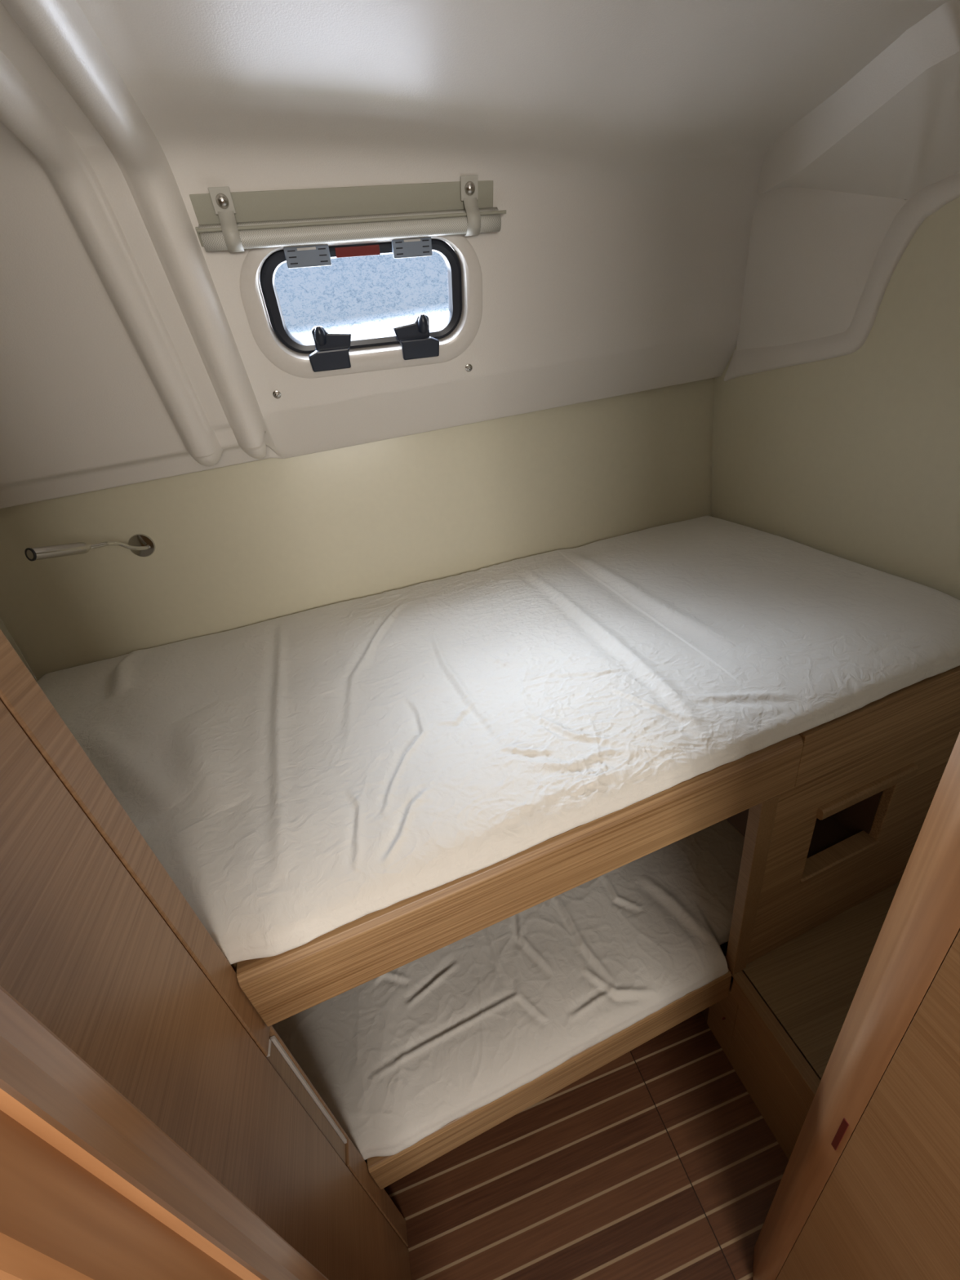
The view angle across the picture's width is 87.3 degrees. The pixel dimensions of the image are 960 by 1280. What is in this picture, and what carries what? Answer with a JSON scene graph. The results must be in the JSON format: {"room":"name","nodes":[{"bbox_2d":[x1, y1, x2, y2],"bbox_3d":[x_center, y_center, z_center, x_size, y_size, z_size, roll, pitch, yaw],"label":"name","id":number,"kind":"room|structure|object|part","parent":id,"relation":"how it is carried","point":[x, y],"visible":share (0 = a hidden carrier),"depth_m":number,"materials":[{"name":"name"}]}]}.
{"room":"boat cabin","nodes":[
{"label":"boat cabin","id":0,"kind":"room"},
{"bbox_2d":[0,617,37,681],"bbox_3d":[-0.998,0.325,0.760,0.001,2.100,1.291,-15,29,-10],"label":"wall","id":1,"kind":"structure","parent":0,"point":[2,627],"depth_m":1.26,"materials":[{"name":"brown wood"}]},
{"bbox_2d":[0,377,715,680],"bbox_3d":[-0.168,0.036,1.575,2.040,1.580,0.107,-15,29,-10],"label":"wall","id":2,"kind":"structure","parent":0,"point":[243,544],"depth_m":1.36,"materials":[{"name":"beige paint"}]},
{"bbox_2d":[24,533,155,560],"bbox_3d":[-0.876,-0.200,1.145,0.054,0.113,0.276,-1,30,15],"label":"reading lamp","id":3,"kind":"object","parent":2,"relation":"attached to","point":[140,544],"visible":1,"depth_m":1.10,"materials":[{"name":"silver metal"}]},
{"bbox_3d":[-0.848,-0.219,1.185,0.014,0.061,0.151,-1,30,15],"label":"bent arm","id":4,"kind":"part","parent":3,"relation":"part of","materials":[{"name":"silver metal"}]},
{"bbox_3d":[-0.845,-0.236,1.259,0.058,0.058,0.011,-15,29,-10],"label":"wall plate","id":5,"kind":"part","parent":3,"relation":"part of","materials":[{"name":"silver metal"}]},
{"bbox_2d":[0,0,959,508],"bbox_3d":[-0.139,-0.535,0.602,2.038,0.666,1.317,-15,29,-10],"label":"ceiling","id":6,"kind":"structure","parent":0,"point":[681,185],"depth_m":0.88,"materials":[{"name":"white plastic"}]},
{"bbox_2d":[272,390,280,398],"bbox_3d":[-0.445,-0.538,1.104,0.017,0.017,0.012,-15,29,-10],"label":"stud","id":7,"kind":"object","parent":6,"relation":"attached to","point":[277,394],"visible":1,"depth_m":1.10,"materials":[{"name":"metal"}]},
{"bbox_2d":[189,174,506,253],"bbox_3d":[-0.225,-0.783,0.924,0.566,0.103,0.037,-15,29,-10],"label":"roller blind","id":8,"kind":"object","parent":6,"relation":"attached to","point":[235,221],"visible":1,"depth_m":0.92,"materials":[{"name":"plastic"}]},
{"bbox_3d":[-0.218,-0.767,0.922,0.562,0.005,0.005,-13,49,-11],"label":"rod","id":9,"kind":"part","parent":8,"relation":"part of","materials":[{"name":"plastic"}]},
{"bbox_2d":[240,234,482,378],"bbox_3d":[-0.234,-0.703,1.062,0.488,0.248,0.139,-15,29,-10],"label":"window","id":10,"kind":"structure","parent":6,"relation":"attached to","point":[413,344],"depth_m":1.06,"materials":[{"name":"white plastic"}]},
{"bbox_3d":[-0.332,-0.633,1.046,0.023,0.036,0.028,-13,49,-11],"label":"knob","id":11,"kind":"part","parent":10,"relation":"part of","materials":[{"name":"plastic"}]},
{"bbox_3d":[-0.235,-0.714,1.050,0.407,0.182,0.025,-13,49,-11],"label":"gasket frame","id":12,"kind":"part","parent":10,"relation":"part of","materials":[{"name":"black rubber"}]},
{"bbox_3d":[-0.124,-0.684,1.087,0.023,0.036,0.028,-13,49,-11],"label":"knob","id":13,"kind":"part","parent":10,"relation":"part of","materials":[{"name":"plastic"}]},
{"bbox_2d":[465,364,472,372],"bbox_3d":[-0.026,-0.641,1.186,0.017,0.017,0.012,-15,29,-10],"label":"stud","id":14,"kind":"object","parent":6,"relation":"attached to","point":[468,367],"visible":1,"depth_m":1.18,"materials":[{"name":"metal"}]},
{"bbox_2d":[383,941,788,1279],"bbox_3d":[0.323,1.425,0.562,2.600,0.001,3.500,-15,29,-10],"label":"floor","id":15,"kind":"structure","parent":0,"point":[658,1162],"depth_m":1.07,"materials":[{"name":"brown wood"}]},
{"bbox_2d":[0,628,411,1279],"bbox_3d":[-0.552,0.522,0.445,0.606,1.930,0.252,-15,29,-10],"label":"wood wall panel","id":16,"kind":"object","parent":15,"relation":"on","point":[99,942],"visible":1,"depth_m":0.45,"materials":[{"name":"brown wood"}]},
{"bbox_3d":[-0.259,0.686,0.735,0.024,0.374,0.026,-15,29,-10],"label":"slot panel","id":17,"kind":"part","parent":16,"relation":"part of","materials":[{"name":"brown wood"}]},
{"bbox_2d":[364,967,731,1189],"bbox_3d":[-0.210,0.870,1.387,1.416,0.328,0.916,-15,29,-10],"label":"bunk","id":18,"kind":"object","parent":15,"relation":"on","point":[385,1171],"visible":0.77,"depth_m":1.00,"materials":[{"name":"brown wood"}]},
{"bbox_2d":[235,818,744,1159],"bbox_3d":[0.017,0.659,1.295,1.915,0.070,0.812,-15,29,-10],"label":"mattress","id":19,"kind":"object","parent":18,"relation":"on","point":[397,1056],"visible":0.26,"depth_m":1.06,"materials":[{"name":"white fabric"}]},
{"bbox_2d":[700,881,899,1159],"bbox_3d":[0.774,0.721,1.367,0.601,0.319,0.942,-15,29,-10],"label":"box","id":20,"kind":"object","parent":15,"relation":"on","point":[779,1024],"visible":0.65,"depth_m":1.07,"materials":[{"name":"brown wood"}]},
{"bbox_3d":[0.581,0.887,1.196,0.018,0.252,0.078,-15,29,-10],"label":"panel","id":21,"kind":"part","parent":20,"relation":"part of","materials":[{"name":"brown wood"}]},
{"bbox_3d":[0.626,0.961,1.048,0.018,0.252,0.262,-15,29,-10],"label":"panel","id":22,"kind":"part","parent":20,"relation":"part of","materials":[{"name":"brown wood"}]},
{"bbox_3d":[0.599,0.818,0.982,0.018,0.066,0.288,-15,29,-10],"label":"panel","id":23,"kind":"part","parent":20,"relation":"part of","materials":[{"name":"brown wood"}]},
{"bbox_3d":[0.863,0.711,1.044,0.536,0.016,0.340,-15,29,-10],"label":"lid","id":24,"kind":"part","parent":20,"relation":"part of","materials":[{"name":"brown wood"}]},
{"bbox_2d":[725,665,959,974],"bbox_3d":[0.731,0.331,1.087,0.564,0.639,0.208,-17,29,-14],"label":"wood panel","id":25,"kind":"object","parent":20,"relation":"on","point":[810,855],"visible":0.89,"depth_m":0.97,"materials":[{"name":"brown wood"}]},
{"bbox_2d":[231,733,803,1026],"bbox_3d":[-0.049,0.161,1.081,1.980,0.112,0.916,-15,29,-10],"label":"bunk","id":26,"kind":"object","parent":25,"relation":"on","point":[280,987],"visible":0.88,"depth_m":0.70,"materials":[{"name":"brown wood"}]},
{"bbox_3d":[-0.059,0.116,1.071,1.980,0.021,0.890,-15,29,-10],"label":"panel","id":27,"kind":"part","parent":26,"relation":"part of","materials":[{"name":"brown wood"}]},
{"bbox_2d":[36,515,959,964],"bbox_3d":[-0.066,0.071,1.062,1.982,0.096,0.959,-15,29,-10],"label":"mattress","id":28,"kind":"object","parent":26,"relation":"on","point":[299,778],"visible":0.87,"depth_m":0.89,"materials":[{"name":"white fabric"}]},
{"bbox_3d":[0.523,0.489,0.981,0.036,0.524,0.024,-17,29,-14],"label":"post","id":29,"kind":"part","parent":25,"relation":"part of","materials":[{"name":"brown wood"}]},
{"bbox_3d":[0.745,0.454,1.059,0.213,0.010,0.034,-17,29,-14],"label":"niche sill","id":30,"kind":"part","parent":25,"relation":"part of","materials":[{"name":"brown wood"}]},
{"bbox_3d":[0.731,0.282,0.958,0.239,0.026,0.028,-17,29,-14],"label":"niche moulding","id":31,"kind":"part","parent":25,"relation":"part of","materials":[{"name":"brown wood"}]},
{"bbox_3d":[0.754,0.127,0.898,0.494,0.112,0.022,-17,29,-14],"label":"rail","id":32,"kind":"part","parent":25,"relation":"part of","materials":[{"name":"brown wood"}]},
{"bbox_2d":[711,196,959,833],"bbox_3d":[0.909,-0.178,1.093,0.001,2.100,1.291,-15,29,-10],"label":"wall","id":33,"kind":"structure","parent":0,"point":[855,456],"depth_m":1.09,"materials":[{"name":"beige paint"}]},
{"bbox_2d":[724,172,959,381],"bbox_3d":[0.827,-0.649,0.831,0.012,0.390,1.190,-15,29,-10],"label":"trim","id":34,"kind":"structure","parent":33,"relation":"attached to","point":[933,197],"depth_m":1.01,"materials":[{"name":"white plastic"}]},
{"bbox_3d":[0.832,0.163,0.498,0.915,2.100,0.040,-15,29,-10],"label":"wall","id":35,"kind":"structure","parent":0,"visible":0},
{"bbox_2d":[752,732,959,1279],"bbox_3d":[0.508,0.579,0.082,0.041,1.848,1.006,-15,29,-10],"label":"door","id":36,"kind":"structure","parent":35,"relation":"in","point":[868,1188],"depth_m":0.47,"materials":[{"name":"brown wood"}]},
{"bbox_3d":[0.516,0.591,0.056,0.040,1.848,0.946,-15,29,-10],"label":"panel","id":37,"kind":"part","parent":36,"relation":"part of","materials":[{"name":"brown wood"}]},
{"bbox_3d":[-0.674,0.561,0.235,0.925,2.100,0.040,-15,29,-10],"label":"wall","id":38,"kind":"structure","parent":0,"visible":0},
{"bbox_2d":[0,985,328,1279],"bbox_3d":[-0.203,0.468,0.344,0.096,2.020,0.140,-15,29,-10],"label":"trim","id":39,"kind":"structure","parent":38,"relation":"attached to","point":[91,1188],"depth_m":0.26,"materials":[{"name":"brown wood"}]}
]}

